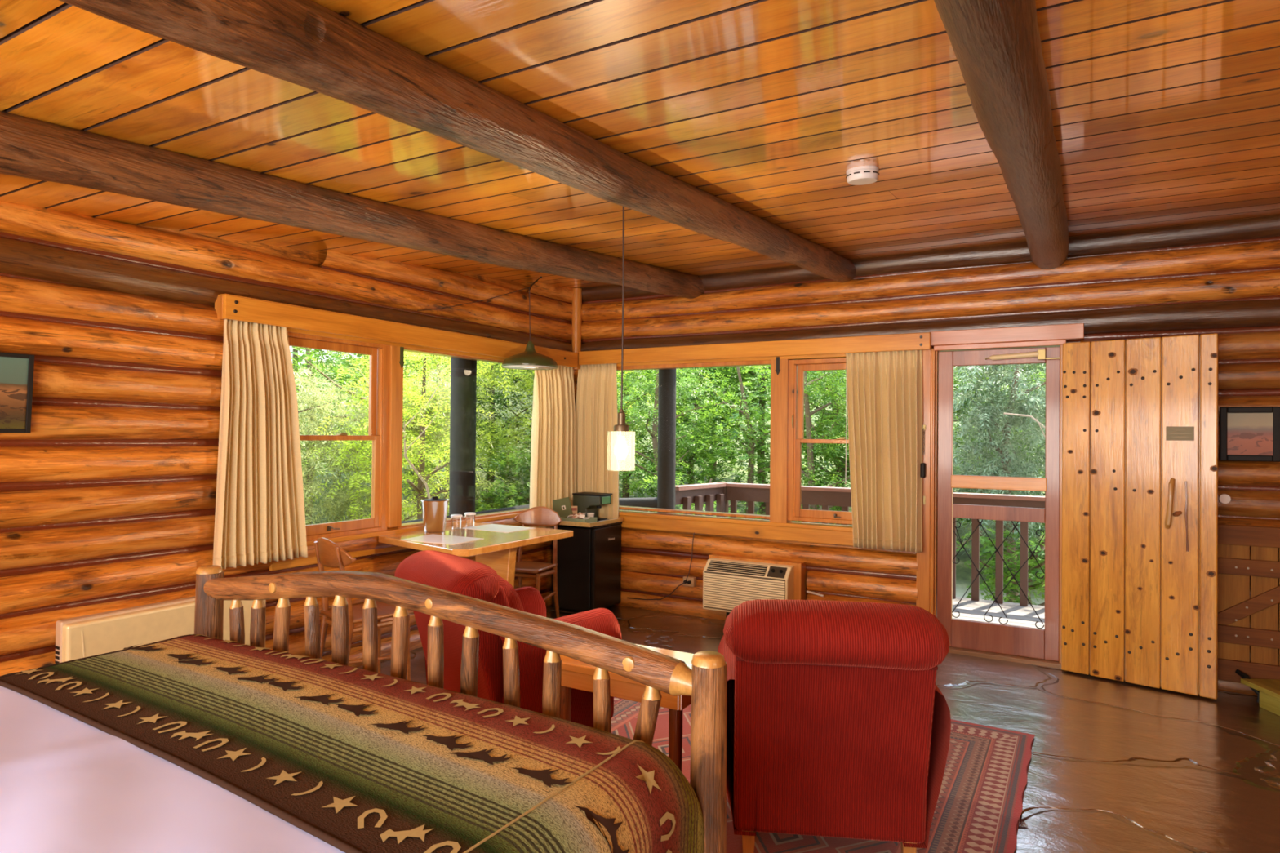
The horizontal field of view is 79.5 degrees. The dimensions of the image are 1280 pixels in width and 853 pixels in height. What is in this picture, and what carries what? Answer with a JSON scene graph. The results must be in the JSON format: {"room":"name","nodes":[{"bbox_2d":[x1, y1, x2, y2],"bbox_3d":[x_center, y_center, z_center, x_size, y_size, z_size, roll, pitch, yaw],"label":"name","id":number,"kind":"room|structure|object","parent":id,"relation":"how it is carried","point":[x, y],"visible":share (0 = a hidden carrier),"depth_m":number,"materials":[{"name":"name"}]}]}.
{"room":"hotel room","nodes":[
{"label":"hotel room","id":0,"kind":"room"},
{"bbox_2d":[0,200,576,675],"bbox_3d":[-2.521,0.190,3.846,0.239,3.250,7.800,0,-1,30],"label":"wall","id":1,"kind":"structure","parent":0,"point":[108,502],"depth_m":3.77,"materials":[{"name":"wood"}]},
{"bbox_2d":[0,351,34,433],"bbox_3d":[-2.784,-0.145,3.108,0.047,0.341,0.550,0,-1,30],"label":"framed picture","id":2,"kind":"object","parent":1,"relation":"attached to","point":[16,370],"visible":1,"depth_m":3.29,"materials":[{"name":"wood"}]},
{"bbox_2d":[54,595,266,663],"bbox_3d":[-2.339,1.116,3.849,0.117,0.480,0.988,0,-1,30],"label":"heater","id":3,"kind":"object","parent":1,"relation":"attached to","point":[94,634],"visible":0.26,"depth_m":3.63,"materials":[{"name":"metal"}]},
{"bbox_2d":[287,332,389,540],"bbox_3d":[-1.911,0.065,4.801,0.139,1.250,0.820,0,-1,30],"label":"window","id":4,"kind":"structure","parent":1,"relation":"in","point":[379,354],"depth_m":5.07,"materials":[{"name":"brown wood"}]},
{"bbox_2d":[386,345,403,528],"bbox_3d":[-1.688,0.041,5.206,0.120,1.270,0.105,0,-1,30],"label":"trim","id":5,"kind":"structure","parent":1,"relation":"attached to","point":[396,371],"depth_m":5.16,"materials":[{"name":"brown wood"}]},
{"bbox_2d":[214,293,577,367],"bbox_3d":[-1.412,-0.615,5.493,0.106,0.132,3.260,0,-1,30],"label":"curtain valance","id":6,"kind":"object","parent":1,"relation":"attached to","point":[227,306],"visible":1,"depth_m":4.84,"materials":[{"name":"brown wood"}]},
{"bbox_2d":[213,319,307,569],"bbox_3d":[-2.087,0.081,4.249,0.140,1.345,0.550,0,-1,30],"label":"curtain","id":7,"kind":"object","parent":6,"relation":"hanging from","point":[260,516],"visible":0.98,"depth_m":4.22,"materials":[{"name":"fabric"}]},
{"bbox_2d":[528,364,576,528],"bbox_3d":[-0.739,0.170,6.627,0.122,1.470,0.659,0,-1,30],"label":"curtain","id":8,"kind":"object","parent":6,"relation":"hanging from","point":[553,450],"visible":0.73,"depth_m":6.59,"materials":[{"name":"fabric"}]},
{"bbox_2d":[287,327,506,360],"bbox_3d":[-1.412,-0.574,5.689,0.150,0.085,2.920,0,-1,30],"label":"trim","id":9,"kind":"structure","parent":1,"relation":"attached to","point":[289,330],"depth_m":5.10,"materials":[{"name":"brown wood"}]},
{"bbox_2d":[269,512,528,571],"bbox_3d":[-1.403,0.771,5.709,0.155,0.145,3.000,0,-1,30],"label":"trim","id":10,"kind":"structure","parent":1,"relation":"attached to","point":[308,561],"depth_m":4.97,"materials":[{"name":"brown wood"}]},
{"bbox_2d":[396,346,534,528],"bbox_3d":[-1.215,0.079,6.017,0.127,1.260,1.857,0,-1,30],"label":"window","id":11,"kind":"structure","parent":1,"relation":"in","point":[503,397],"depth_m":6.19,"materials":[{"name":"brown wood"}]},
{"bbox_2d":[0,0,1279,288],"bbox_3d":[-0.031,-1.041,2.291,6.100,0.771,8.033,0,-1,30],"label":"ceiling","id":12,"kind":"structure","parent":0,"point":[1165,113],"depth_m":2.47,"materials":[{"name":"wood"}]},
{"bbox_2d":[0,110,704,298],"bbox_3d":[-1.431,-0.919,3.140,0.220,0.799,7.615,0,-1,30],"label":"log beam","id":13,"kind":"structure","parent":12,"relation":"attached to","point":[30,148],"depth_m":3.00,"materials":[{"name":"brown wood"}]},
{"bbox_2d":[58,0,855,282],"bbox_3d":[-0.306,-0.909,2.489,0.208,0.804,7.616,0,-1,29],"label":"log beam","id":14,"kind":"structure","parent":12,"relation":"attached to","point":[308,44],"depth_m":1.95,"materials":[{"name":"brown wood"}]},
{"bbox_2d":[417,276,558,369],"bbox_3d":[-1.046,-0.835,5.707,0.460,0.740,1.173,0,-1,30],"label":"pendant lamp","id":15,"kind":"object","parent":12,"relation":"hanging from","point":[529,359],"visible":1,"depth_m":5.89,"materials":[{"name":"green metal"}]},
{"bbox_2d":[607,206,635,471],"bbox_3d":[-0.086,-0.430,3.718,0.134,1.282,0.134,0,-1,30],"label":"lantern pendant","id":16,"kind":"object","parent":12,"relation":"hanging from","point":[620,448],"visible":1,"depth_m":3.70,"materials":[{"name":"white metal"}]},
{"bbox_2d":[845,165,879,185],"bbox_3d":[0.929,-1.049,3.212,0.135,0.062,0.134,1,-1,-37],"label":"smoke detector","id":17,"kind":"object","parent":12,"relation":"attached to","point":[862,175],"visible":1,"depth_m":3.17,"materials":[{"name":"white plastic"}]},
{"bbox_2d":[933,0,1069,269],"bbox_3d":[0.871,-0.928,1.811,0.242,0.763,7.614,0,-1,29],"label":"log beam","id":18,"kind":"structure","parent":12,"relation":"attached to","point":[997,44],"depth_m":2.01,"materials":[{"name":"brown wood"}]},
{"bbox_2d":[357,604,1279,852],"bbox_3d":[-0.035,1.583,2.300,6.100,0.120,7.950,0,-1,30],"label":"floor","id":19,"kind":"structure","parent":0,"point":[1115,766],"depth_m":3.73,"materials":[{"name":"wood"}]},
{"bbox_2d":[314,537,413,680],"bbox_3d":[-1.584,1.071,4.334,0.488,0.924,0.446,1,-1,-44],"label":"dining chair","id":20,"kind":"object","parent":19,"relation":"on","point":[328,553],"visible":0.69,"depth_m":4.26,"materials":[{"name":"brown wood"}]},
{"bbox_2d":[194,564,727,852],"bbox_3d":[-1.145,0.942,1.117,1.856,1.118,2.176,0,-1,30],"label":"bed","id":21,"kind":"object","parent":19,"relation":"on","point":[706,683],"visible":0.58,"depth_m":1.85,"materials":[{"name":"brown wood"}]},
{"bbox_2d":[0,685,344,852],"bbox_3d":[-1.187,0.795,1.032,1.748,0.393,1.920,0,-1,30],"label":"sheet","id":22,"kind":"object","parent":21,"relation":"on","point":[68,784],"visible":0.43,"depth_m":1.25,"materials":[{"name":"fabric"}]},
{"bbox_2d":[0,634,704,852],"bbox_3d":[-0.804,1.042,1.696,1.775,0.880,0.675,0,-1,30],"label":"blanket","id":23,"kind":"object","parent":22,"relation":"on","point":[357,760],"visible":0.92,"depth_m":1.47,"materials":[{"name":"fabric"}]},
{"bbox_2d":[378,522,573,586],"bbox_3d":[-1.133,1.131,5.125,0.892,0.820,1.110,0,-1,30],"label":"dining table","id":24,"kind":"object","parent":19,"relation":"on","point":[496,550],"visible":0.56,"depth_m":4.95,"materials":[{"name":"brown wood"}]},
{"bbox_2d":[420,496,448,532],"bbox_3d":[-1.407,0.598,5.275,0.192,0.240,0.192,0,-1,30],"label":"ice bucket","id":25,"kind":"object","parent":24,"relation":"on","point":[434,509],"visible":1,"depth_m":5.21,"materials":[{"name":"metal"}]},
{"bbox_2d":[400,533,482,544],"bbox_3d":[-1.253,0.715,4.884,0.420,0.002,0.300,0,-1,26],"label":"placemat","id":26,"kind":"object","parent":24,"relation":"on","point":[438,539],"visible":1,"depth_m":4.87,"materials":[{"name":"white paper"}]},
{"bbox_2d":[450,514,462,528],"bbox_3d":[-1.292,0.670,5.415,0.082,0.099,0.081,0,-1,30],"label":"drinking glass","id":27,"kind":"object","parent":24,"relation":"on","point":[452,516],"visible":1,"depth_m":5.40,"materials":[{"name":"clear glass"}]},
{"bbox_2d":[464,511,475,526],"bbox_3d":[-1.229,0.672,5.564,0.082,0.099,0.081,0,-1,30],"label":"drinking glass","id":28,"kind":"object","parent":24,"relation":"on","point":[469,513],"visible":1,"depth_m":5.54,"materials":[{"name":"clear glass"}]},
{"bbox_2d":[463,524,534,533],"bbox_3d":[-1.002,0.724,5.478,0.430,0.002,0.314,0,-1,30],"label":"placemat","id":29,"kind":"object","parent":24,"relation":"on","point":[491,527],"visible":1,"depth_m":5.46,"materials":[{"name":"white paper"}]},
{"bbox_2d":[513,506,561,617],"bbox_3d":[-0.851,1.094,5.934,0.422,0.924,0.462,0,-1,20],"label":"dining chair","id":30,"kind":"object","parent":19,"relation":"on","point":[540,516],"visible":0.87,"depth_m":6.02,"materials":[{"name":"brown wood"}]},
{"bbox_2d":[551,521,622,611],"bbox_3d":[-0.458,1.192,6.632,0.450,0.740,0.435,0,-1,30],"label":"mini fridge","id":31,"kind":"object","parent":19,"relation":"on","point":[588,567],"visible":0.96,"depth_m":6.45,"materials":[{"name":"metal"}]},
{"bbox_2d":[559,517,622,527],"bbox_3d":[-0.483,0.803,6.574,0.480,0.034,0.520,0,-1,30],"label":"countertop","id":32,"kind":"structure","parent":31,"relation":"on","point":[619,519],"depth_m":6.34,"materials":[{"name":"brown wood"}]},
{"bbox_2d":[552,497,573,517],"bbox_3d":[-0.655,0.706,6.514,0.192,0.207,0.145,1,-1,-11],"label":"folder","id":33,"kind":"object","parent":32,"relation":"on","point":[562,506],"visible":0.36,"depth_m":6.56,"materials":[{"name":"green paper"}]},
{"bbox_2d":[560,515,597,523],"bbox_3d":[-0.514,0.785,6.422,0.260,0.051,0.175,0,-1,30],"label":"tray","id":34,"kind":"object","parent":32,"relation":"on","point":[591,519],"visible":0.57,"depth_m":6.36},
{"bbox_2d":[572,492,612,521],"bbox_3d":[-0.411,0.694,6.615,0.293,0.238,0.190,0,-1,30],"label":"coffee maker","id":35,"kind":"object","parent":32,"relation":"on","point":[585,502],"visible":0.8,"depth_m":6.56,"materials":[{"name":"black plastic"}]},
{"bbox_2d":[611,697,1035,852],"bbox_3d":[0.347,1.529,3.224,2.196,0.012,2.730,0,-1,30],"label":"oriental rug","id":36,"kind":"object","parent":19,"relation":"on","point":[979,808],"visible":0.2,"depth_m":3.20,"materials":[{"name":"fabric"}]},
{"bbox_2d":[394,550,621,728],"bbox_3d":[-0.602,1.050,3.636,0.944,0.937,0.788,1,-1,-40],"label":"armchair","id":37,"kind":"object","parent":36,"relation":"on","point":[437,569],"visible":0.48,"depth_m":3.31,"materials":[{"name":"red fabric"}]},
{"bbox_2d":[559,644,694,771],"bbox_3d":[-0.015,1.246,3.212,0.640,0.548,0.400,0,-1,30],"label":"side table","id":38,"kind":"object","parent":36,"relation":"on","point":[575,674],"visible":0.16,"depth_m":3.04,"materials":[{"name":"brown wood"}]},
{"bbox_2d":[717,599,951,852],"bbox_3d":[0.677,1.054,2.874,0.788,0.937,0.944,0,-1,7],"label":"armchair","id":39,"kind":"object","parent":36,"relation":"on","point":[838,721],"visible":0.94,"depth_m":2.55,"materials":[{"name":"red fabric"}]},
{"bbox_2d":[1235,669,1259,702],"bbox_3d":[3.496,1.488,4.412,0.039,0.145,0.166,1,-1,-2],"label":"iron hook","id":40,"kind":"object","parent":19,"relation":"on","point":[1239,673],"visible":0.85,"depth_m":4.42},
{"bbox_2d":[1240,678,1279,715],"bbox_3d":[3.581,1.510,3.951,0.290,0.128,0.940,1,-1,2],"label":"wooden step","id":41,"kind":"structure","parent":19,"relation":"on","point":[1268,689],"depth_m":4.28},
{"bbox_2d":[573,214,1279,695],"bbox_3d":[1.843,0.249,5.689,5.950,3.250,0.239,0,-1,30],"label":"wall","id":42,"kind":"structure","parent":0,"point":[1222,278],"depth_m":5.35,"materials":[{"name":"wood"}]},
{"bbox_2d":[572,288,582,369],"bbox_3d":[-0.573,-0.881,6.958,0.092,0.730,0.092,0,-1,30],"label":"pole","id":43,"kind":"object","parent":42,"relation":"attached to","point":[577,295],"visible":0.88,"depth_m":6.92,"materials":[{"name":"brown wood"}]},
{"bbox_2d":[683,576,696,586],"bbox_3d":[0.403,1.280,6.343,0.100,0.075,0.080,0,-1,30],"label":"wall outlet","id":44,"kind":"object","parent":42,"relation":"attached to","point":[691,581],"visible":0.99,"depth_m":6.33,"materials":[{"name":"plastic"}]},
{"bbox_2d":[626,582,684,599],"bbox_3d":[0.132,1.379,6.476,0.568,0.203,0.024,0,-1,33],"label":"power cord","id":45,"kind":"object","parent":44,"relation":"attached to","point":[684,582],"visible":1,"depth_m":6.46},
{"bbox_2d":[616,360,770,519],"bbox_3d":[0.366,0.098,6.510,1.630,1.260,0.100,0,-1,30],"label":"window","id":46,"kind":"structure","parent":42,"relation":"in","point":[763,362],"depth_m":6.41,"materials":[{"name":"brown wood"}]},
{"bbox_2d":[616,353,845,366],"bbox_3d":[0.770,-0.558,6.286,2.890,0.065,0.142,0,-1,30],"label":"trim","id":47,"kind":"structure","parent":42,"relation":"attached to","point":[833,355],"depth_m":6.19,"materials":[{"name":"brown wood"}]},
{"bbox_2d":[618,510,853,546],"bbox_3d":[0.719,0.817,6.287,2.970,0.135,0.155,0,-1,30],"label":"trim","id":48,"kind":"structure","parent":42,"relation":"attached to","point":[832,534],"depth_m":6.17,"materials":[{"name":"brown wood"}]},
{"bbox_2d":[702,553,806,617],"bbox_3d":[0.878,1.303,6.005,0.770,0.530,0.290,0,-1,30],"label":"air conditioner","id":49,"kind":"object","parent":42,"relation":"attached to","point":[729,581],"visible":0.73,"depth_m":5.91,"materials":[{"name":"beige plastic"}]},
{"bbox_2d":[706,560,768,576],"bbox_3d":[0.752,1.100,5.976,0.480,0.069,0.077,0,-1,30],"label":"vent","id":50,"kind":"object","parent":49,"relation":"attached to","point":[715,567],"depth_m":5.97,"materials":[{"name":"beige plastic"}]},
{"bbox_2d":[578,332,932,364],"bbox_3d":[0.763,-0.606,6.178,2.985,0.120,0.096,0,-1,30],"label":"curtain valance","id":51,"kind":"object","parent":42,"relation":"attached to","point":[909,341],"visible":1,"depth_m":6.00,"materials":[{"name":"brown wood"}]},
{"bbox_2d":[575,363,618,519],"bbox_3d":[-0.384,0.170,6.802,0.455,1.480,0.121,0,-1,30],"label":"curtain","id":52,"kind":"object","parent":51,"relation":"hanging from","point":[596,405],"visible":0.65,"depth_m":6.79,"materials":[{"name":"fabric"}]},
{"bbox_2d":[845,350,922,552],"bbox_3d":[1.752,0.158,5.564,0.560,1.460,0.121,0,-1,30],"label":"curtain","id":53,"kind":"object","parent":51,"relation":"hanging from","point":[884,389],"visible":0.99,"depth_m":5.55,"materials":[{"name":"fabric"}]},
{"bbox_2d":[844,364,847,484],"bbox_3d":[1.539,-0.048,5.736,0.011,0.960,0.007,0,-1,30],"label":"rod","id":54,"kind":"object","parent":53,"relation":"hanging from","point":[846,364],"visible":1,"depth_m":5.74,"materials":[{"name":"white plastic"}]},
{"bbox_2d":[775,356,780,375],"bbox_3d":[1.079,-0.472,6.022,0.043,0.145,0.007,0,-1,30],"label":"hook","id":55,"kind":"structure","parent":42,"relation":"attached to","point":[777,370],"depth_m":6.02,"materials":[{"name":"black metal"}]},
{"bbox_2d":[769,359,791,523],"bbox_3d":[1.114,0.084,6.066,0.140,1.345,0.120,0,-1,30],"label":"trim","id":56,"kind":"structure","parent":42,"relation":"attached to","point":[780,383],"depth_m":6.01,"materials":[{"name":"brown wood"}]},
{"bbox_2d":[787,357,852,524],"bbox_3d":[1.572,0.108,5.790,0.940,1.250,0.139,0,-1,30],"label":"window","id":57,"kind":"structure","parent":42,"relation":"in","point":[797,368],"depth_m":5.97,"materials":[{"name":"brown wood"}]},
{"bbox_2d":[920,462,925,477],"bbox_3d":[2.004,0.311,5.450,0.034,0.105,0.040,0,-1,30],"label":"box","id":58,"kind":"object","parent":42,"relation":"attached to","point":[922,466],"visible":1,"depth_m":5.43,"materials":[{"name":"plastic"}]},
{"bbox_2d":[915,347,937,617],"bbox_3d":[2.066,0.505,5.516,0.132,2.140,0.150,0,-1,30],"label":"trim","id":59,"kind":"structure","parent":42,"relation":"attached to","point":[926,573],"depth_m":5.45,"materials":[{"name":"brown wood"}]},
{"bbox_2d":[937,346,1060,662],"bbox_3d":[2.431,0.508,5.250,0.760,2.075,0.094,0,-1,30],"label":"door","id":60,"kind":"structure","parent":42,"relation":"in","point":[1001,638],"depth_m":5.24,"materials":[{"name":"brown wood"}]},
{"bbox_2d":[948,646,1061,668],"bbox_3d":[2.459,1.567,5.286,0.830,0.038,0.205,0,-1,30],"label":"threshold","id":61,"kind":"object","parent":42,"relation":"attached to","point":[1022,660],"depth_m":5.18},
{"bbox_2d":[929,323,1084,351],"bbox_3d":[2.492,-0.601,5.263,0.945,0.135,0.150,0,-1,30],"label":"trim","id":62,"kind":"structure","parent":42,"relation":"attached to","point":[1044,335],"depth_m":5.19,"materials":[{"name":"brown wood"}]},
{"bbox_2d":[1058,345,1062,663],"bbox_3d":[2.803,0.517,5.084,0.050,2.120,0.120,0,-1,30],"label":"trim","id":63,"kind":"structure","parent":42,"relation":"attached to","point":[1061,346],"depth_m":5.04,"materials":[{"name":"brown wood"}]},
{"bbox_2d":[1061,333,1218,699],"bbox_3d":[3.021,0.513,4.689,0.804,2.100,0.117,0,-1,42],"label":"door","id":64,"kind":"structure","parent":42,"relation":"in","point":[1140,594],"depth_m":4.65,"materials":[{"name":"brown wood"}]},
{"bbox_2d":[1217,493,1231,503],"bbox_3d":[3.464,0.428,4.558,0.060,0.058,0.030,0,-1,30],"label":"door stop","id":65,"kind":"object","parent":42,"relation":"attached to","point":[1223,498],"visible":0.98,"depth_m":4.55,"materials":[{"name":"plastic"}]},
{"bbox_2d":[1217,524,1279,683],"bbox_3d":[3.799,1.045,4.373,1.060,0.920,0.048,0,-1,30],"label":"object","id":66,"kind":"object","parent":42,"relation":"attached to","point":[1235,566],"visible":0.62,"depth_m":4.50,"materials":[{"name":"wood"}]},
{"bbox_2d":[1219,406,1279,462],"bbox_3d":[3.592,0.044,4.532,0.285,0.320,0.027,0,-1,30],"label":"framed picture","id":67,"kind":"object","parent":42,"relation":"attached to","point":[1246,433],"visible":1,"depth_m":4.53,"materials":[{"name":"wood"}]},
{"label":"outside","id":68,"kind":"structure","parent":0,"visible":0},
{"bbox_2d":[297,357,1045,604],"bbox_3d":[2.417,-1.157,12.217,40.000,7.301,40.000,0,-1,30],"label":"ground","id":69,"kind":"structure","parent":68,"point":[963,574],"depth_m":15.25,"materials":[{"name":"plant"}]},
{"bbox_2d":[293,356,368,524],"bbox_3d":[-4.430,0.645,8.527,3.058,3.608,2.906,0,-1,40],"label":"juniper tree","id":70,"kind":"object","parent":69,"relation":"on","point":[301,393],"visible":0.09,"depth_m":8.76,"materials":[{"name":"green plant"}]},
{"bbox_2d":[289,346,406,485],"bbox_3d":[-6.966,-1.113,14.747,5.102,5.233,4.587,1,-1,-11],"label":"tree","id":71,"kind":"object","parent":69,"relation":"on","point":[294,355],"visible":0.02,"depth_m":14.80,"materials":[{"name":"green plant"}]},
{"bbox_2d":[289,346,435,524],"bbox_3d":[-5.137,-0.350,12.541,4.564,4.681,4.103,0,-1,27],"label":"tree","id":72,"kind":"object","parent":69,"relation":"on","point":[308,352],"visible":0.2,"depth_m":12.55,"materials":[{"name":"green plant"}]},
{"bbox_2d":[297,347,450,513],"bbox_3d":[-4.065,-0.487,14.496,4.677,4.843,4.182,1,-1,-27],"label":"tree","id":73,"kind":"object","parent":69,"relation":"on","point":[335,367],"visible":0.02,"depth_m":13.59,"materials":[{"name":"green plant"}]},
{"bbox_2d":[297,357,450,524],"bbox_3d":[-3.220,0.587,9.669,2.970,3.780,2.779,0,-1,17],"label":"juniper tree","id":74,"kind":"object","parent":69,"relation":"on","point":[340,507],"visible":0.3,"depth_m":9.40,"materials":[{"name":"green plant"}]},
{"bbox_2d":[307,351,450,521],"bbox_3d":[-2.608,0.512,8.688,2.200,3.975,2.525,1,-1,-45],"label":"tree","id":75,"kind":"object","parent":69,"relation":"on","point":[420,489],"visible":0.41,"depth_m":8.54,"materials":[{"name":"green plant"}]},
{"bbox_2d":[320,351,450,519],"bbox_3d":[-2.927,0.343,11.863,3.815,4.369,3.467,1,-1,-18],"label":"tree","id":76,"kind":"object","parent":69,"relation":"on","point":[433,359],"visible":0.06,"depth_m":11.89,"materials":[{"name":"green plant"}]},
{"bbox_2d":[338,353,449,464],"bbox_3d":[-4.716,-0.996,16.450,4.428,4.585,3.959,1,-1,-5],"label":"tree","id":77,"kind":"object","parent":69,"relation":"on","point":[346,353],"visible":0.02,"depth_m":16.05,"materials":[{"name":"green plant"}]},
{"bbox_2d":[360,370,444,498],"bbox_3d":[-2.411,0.806,7.895,0.136,2.702,0.974,0,-1,39],"label":"bare branch","id":78,"kind":"object","parent":69,"relation":"on","point":[428,401],"visible":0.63,"depth_m":8.02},
{"bbox_2d":[448,357,473,515],"bbox_3d":[-1.662,0.781,7.173,0.252,3.950,0.246,0,-1,30],"label":"porch post","id":79,"kind":"object","parent":69,"relation":"on","point":[461,412],"visible":0.26,"depth_m":7.08,"materials":[{"name":"wood"}]},
{"bbox_2d":[346,355,620,489],"bbox_3d":[-2.553,-0.527,14.086,4.719,5.384,5.248,1,-1,-33],"label":"tree","id":80,"kind":"object","parent":69,"relation":"on","point":[430,355],"visible":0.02,"depth_m":13.83,"materials":[{"name":"green plant"}]},
{"bbox_2d":[434,370,657,497],"bbox_3d":[-1.314,0.096,12.795,3.848,4.738,3.146,0,-1,10],"label":"tree","id":81,"kind":"object","parent":69,"relation":"on","point":[635,426],"visible":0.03,"depth_m":12.58,"materials":[{"name":"green plant"}]},
{"bbox_2d":[657,368,675,513],"bbox_3d":[0.258,0.804,7.657,0.202,3.950,0.196,0,-1,30],"label":"porch post","id":82,"kind":"object","parent":69,"relation":"on","point":[666,468],"visible":0.32,"depth_m":7.59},
{"bbox_2d":[618,497,657,510],"bbox_3d":[-0.342,0.800,8.008,1.456,0.197,0.120,0,-1,30],"label":"log rail","id":83,"kind":"object","parent":82,"relation":"attached to","point":[635,502],"visible":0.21,"depth_m":7.76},
{"bbox_2d":[616,368,731,511],"bbox_3d":[-0.562,-0.244,14.411,4.651,4.771,4.182,0,-1,14],"label":"tree","id":84,"kind":"object","parent":69,"relation":"on","point":[626,495],"visible":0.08,"depth_m":14.12,"materials":[{"name":"green plant"}]},
{"bbox_2d":[617,367,756,506],"bbox_3d":[0.417,0.189,11.931,2.841,4.864,3.080,1,-1,-11],"label":"tree","id":85,"kind":"object","parent":69,"relation":"on","point":[654,434],"visible":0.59,"depth_m":11.88,"materials":[{"name":"green plant"}]},
{"bbox_2d":[624,366,770,483],"bbox_3d":[1.731,-0.986,16.726,5.193,5.378,4.644,0,-1,21],"label":"tree","id":86,"kind":"object","parent":69,"relation":"on","point":[746,374],"visible":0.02,"depth_m":16.70,"materials":[{"name":"green plant"}]},
{"bbox_2d":[640,461,761,519],"bbox_3d":[0.659,1.481,10.170,2.360,2.074,1.999,0,-1,30],"label":"bushy shrub","id":87,"kind":"object","parent":69,"relation":"on","point":[676,479],"visible":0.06,"depth_m":10.05,"materials":[{"name":"green plant"}]},
{"bbox_2d":[617,366,803,515],"bbox_3d":[1.058,-0.091,14.754,3.888,4.502,4.348,0,-1,25],"label":"tree","id":88,"kind":"object","parent":69,"relation":"on","point":[726,370],"visible":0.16,"depth_m":14.34,"materials":[{"name":"green plant"}]},
{"bbox_2d":[633,365,845,519],"bbox_3d":[2.520,-0.645,14.895,4.849,5.532,5.393,0,-1,40],"label":"tree","id":89,"kind":"object","parent":69,"relation":"on","point":[763,379],"visible":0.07,"depth_m":14.11,"materials":[{"name":"green plant"}]},
{"bbox_2d":[636,365,844,519],"bbox_3d":[1.750,0.424,12.125,3.210,4.476,3.318,1,-1,-18],"label":"broadleaf tree","id":90,"kind":"object","parent":69,"relation":"on","point":[750,455],"visible":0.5,"depth_m":11.80,"materials":[{"name":"green plant"}]},
{"bbox_2d":[677,364,850,524],"bbox_3d":[3.595,-0.290,13.552,4.585,5.310,5.128,1,-1,-31],"label":"tree","id":91,"kind":"object","parent":69,"relation":"on","point":[762,370],"visible":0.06,"depth_m":13.62,"materials":[{"name":"green plant"}]},
{"bbox_2d":[729,364,849,523],"bbox_3d":[2.611,0.190,10.998,3.024,4.688,3.146,1,-1,-31],"label":"tree","id":92,"kind":"object","parent":69,"relation":"on","point":[807,385],"visible":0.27,"depth_m":11.02,"materials":[{"name":"green plant"}]},
{"bbox_2d":[749,371,955,438],"bbox_3d":[4.188,-0.670,15.807,4.678,4.798,4.206,0,-1,10],"label":"tree","id":93,"kind":"object","parent":69,"relation":"on","point":[843,415],"visible":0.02,"depth_m":15.98,"materials":[{"name":"green plant"}]},
{"bbox_2d":[801,367,999,524],"bbox_3d":[3.592,0.281,11.683,3.367,4.472,3.022,1,-1,-44],"label":"broadleaf tree","id":94,"kind":"object","parent":69,"relation":"on","point":[822,422],"visible":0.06,"depth_m":11.46,"materials":[{"name":"green plant"}]},
{"bbox_2d":[815,364,1040,548],"bbox_3d":[3.639,0.260,9.882,2.640,4.638,2.567,1,-1,-4],"label":"broadleaf tree","id":95,"kind":"object","parent":69,"relation":"on","point":[956,378],"visible":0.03,"depth_m":9.81,"materials":[{"name":"green plant"}]},
{"bbox_2d":[813,369,1045,527],"bbox_3d":[4.938,0.022,12.992,4.096,4.673,4.556,0,-1,9],"label":"tree","id":96,"kind":"object","parent":69,"relation":"on","point":[958,380],"visible":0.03,"depth_m":12.79,"materials":[{"name":"green plant"}]},
{"bbox_2d":[952,596,1044,629],"bbox_3d":[2.239,1.643,6.733,7.200,0.040,1.981,0,-1,30],"label":"deck","id":97,"kind":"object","parent":69,"relation":"on","point":[1016,615],"visible":0.02,"depth_m":6.75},
{"bbox_2d":[675,482,726,516],"bbox_3d":[0.636,1.119,8.133,0.160,1.007,0.904,0,-1,40],"label":"deck railing","id":98,"kind":"object","parent":97,"relation":"on","point":[685,495],"visible":0.49,"depth_m":8.08,"materials":[{"name":"brown paint"}]},
{"bbox_2d":[713,482,1044,606],"bbox_3d":[3.309,1.166,7.103,5.720,1.072,0.140,0,-1,30],"label":"deck railing","id":99,"kind":"object","parent":97,"relation":"on","point":[825,496],"visible":0.23,"depth_m":7.23,"materials":[{"name":"brown paint"}]},
{"bbox_2d":[952,363,1045,603],"bbox_3d":[4.275,0.512,8.645,2.351,4.065,2.531,0,-1,42],"label":"spruce tree","id":100,"kind":"object","parent":69,"relation":"on","point":[1012,406],"visible":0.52,"depth_m":8.55,"materials":[{"name":"green plant"}]},
{"bbox_2d":[1003,413,1045,438],"bbox_3d":[3.977,0.137,7.830,0.503,0.560,0.016,0,-1,30],"label":"bare branch","id":101,"kind":"object","parent":100,"relation":"attached to","point":[1011,414],"visible":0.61,"depth_m":7.83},
{"bbox_2d":[952,363,1045,559],"bbox_3d":[5.711,-0.121,12.213,4.406,5.103,4.928,1,-1,-25],"label":"tree","id":102,"kind":"object","parent":69,"relation":"on","point":[1037,375],"visible":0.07,"depth_m":11.83,"materials":[{"name":"green plant"}]},
{"bbox_2d":[953,365,1045,490],"bbox_3d":[6.912,-0.693,14.504,4.867,5.040,4.352,0,-1,30],"label":"tree","id":103,"kind":"object","parent":69,"relation":"on","point":[1037,366],"visible":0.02,"depth_m":14.40,"materials":[{"name":"green plant"}]},
{"bbox_2d":[955,524,1044,605],"bbox_3d":[4.218,1.729,8.045,1.842,1.533,1.730,0,-1,17],"label":"bushy shrub","id":104,"kind":"object","parent":69,"relation":"on","point":[1033,566],"visible":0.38,"depth_m":7.99,"materials":[{"name":"green plant"}]},
{"bbox_2d":[955,364,1045,530],"bbox_3d":[6.382,0.048,9.718,4.774,5.447,5.310,0,-1,34],"label":"tree","id":105,"kind":"object","parent":69,"relation":"on","point":[1011,364],"visible":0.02,"depth_m":10.04,"materials":[{"name":"green plant"}]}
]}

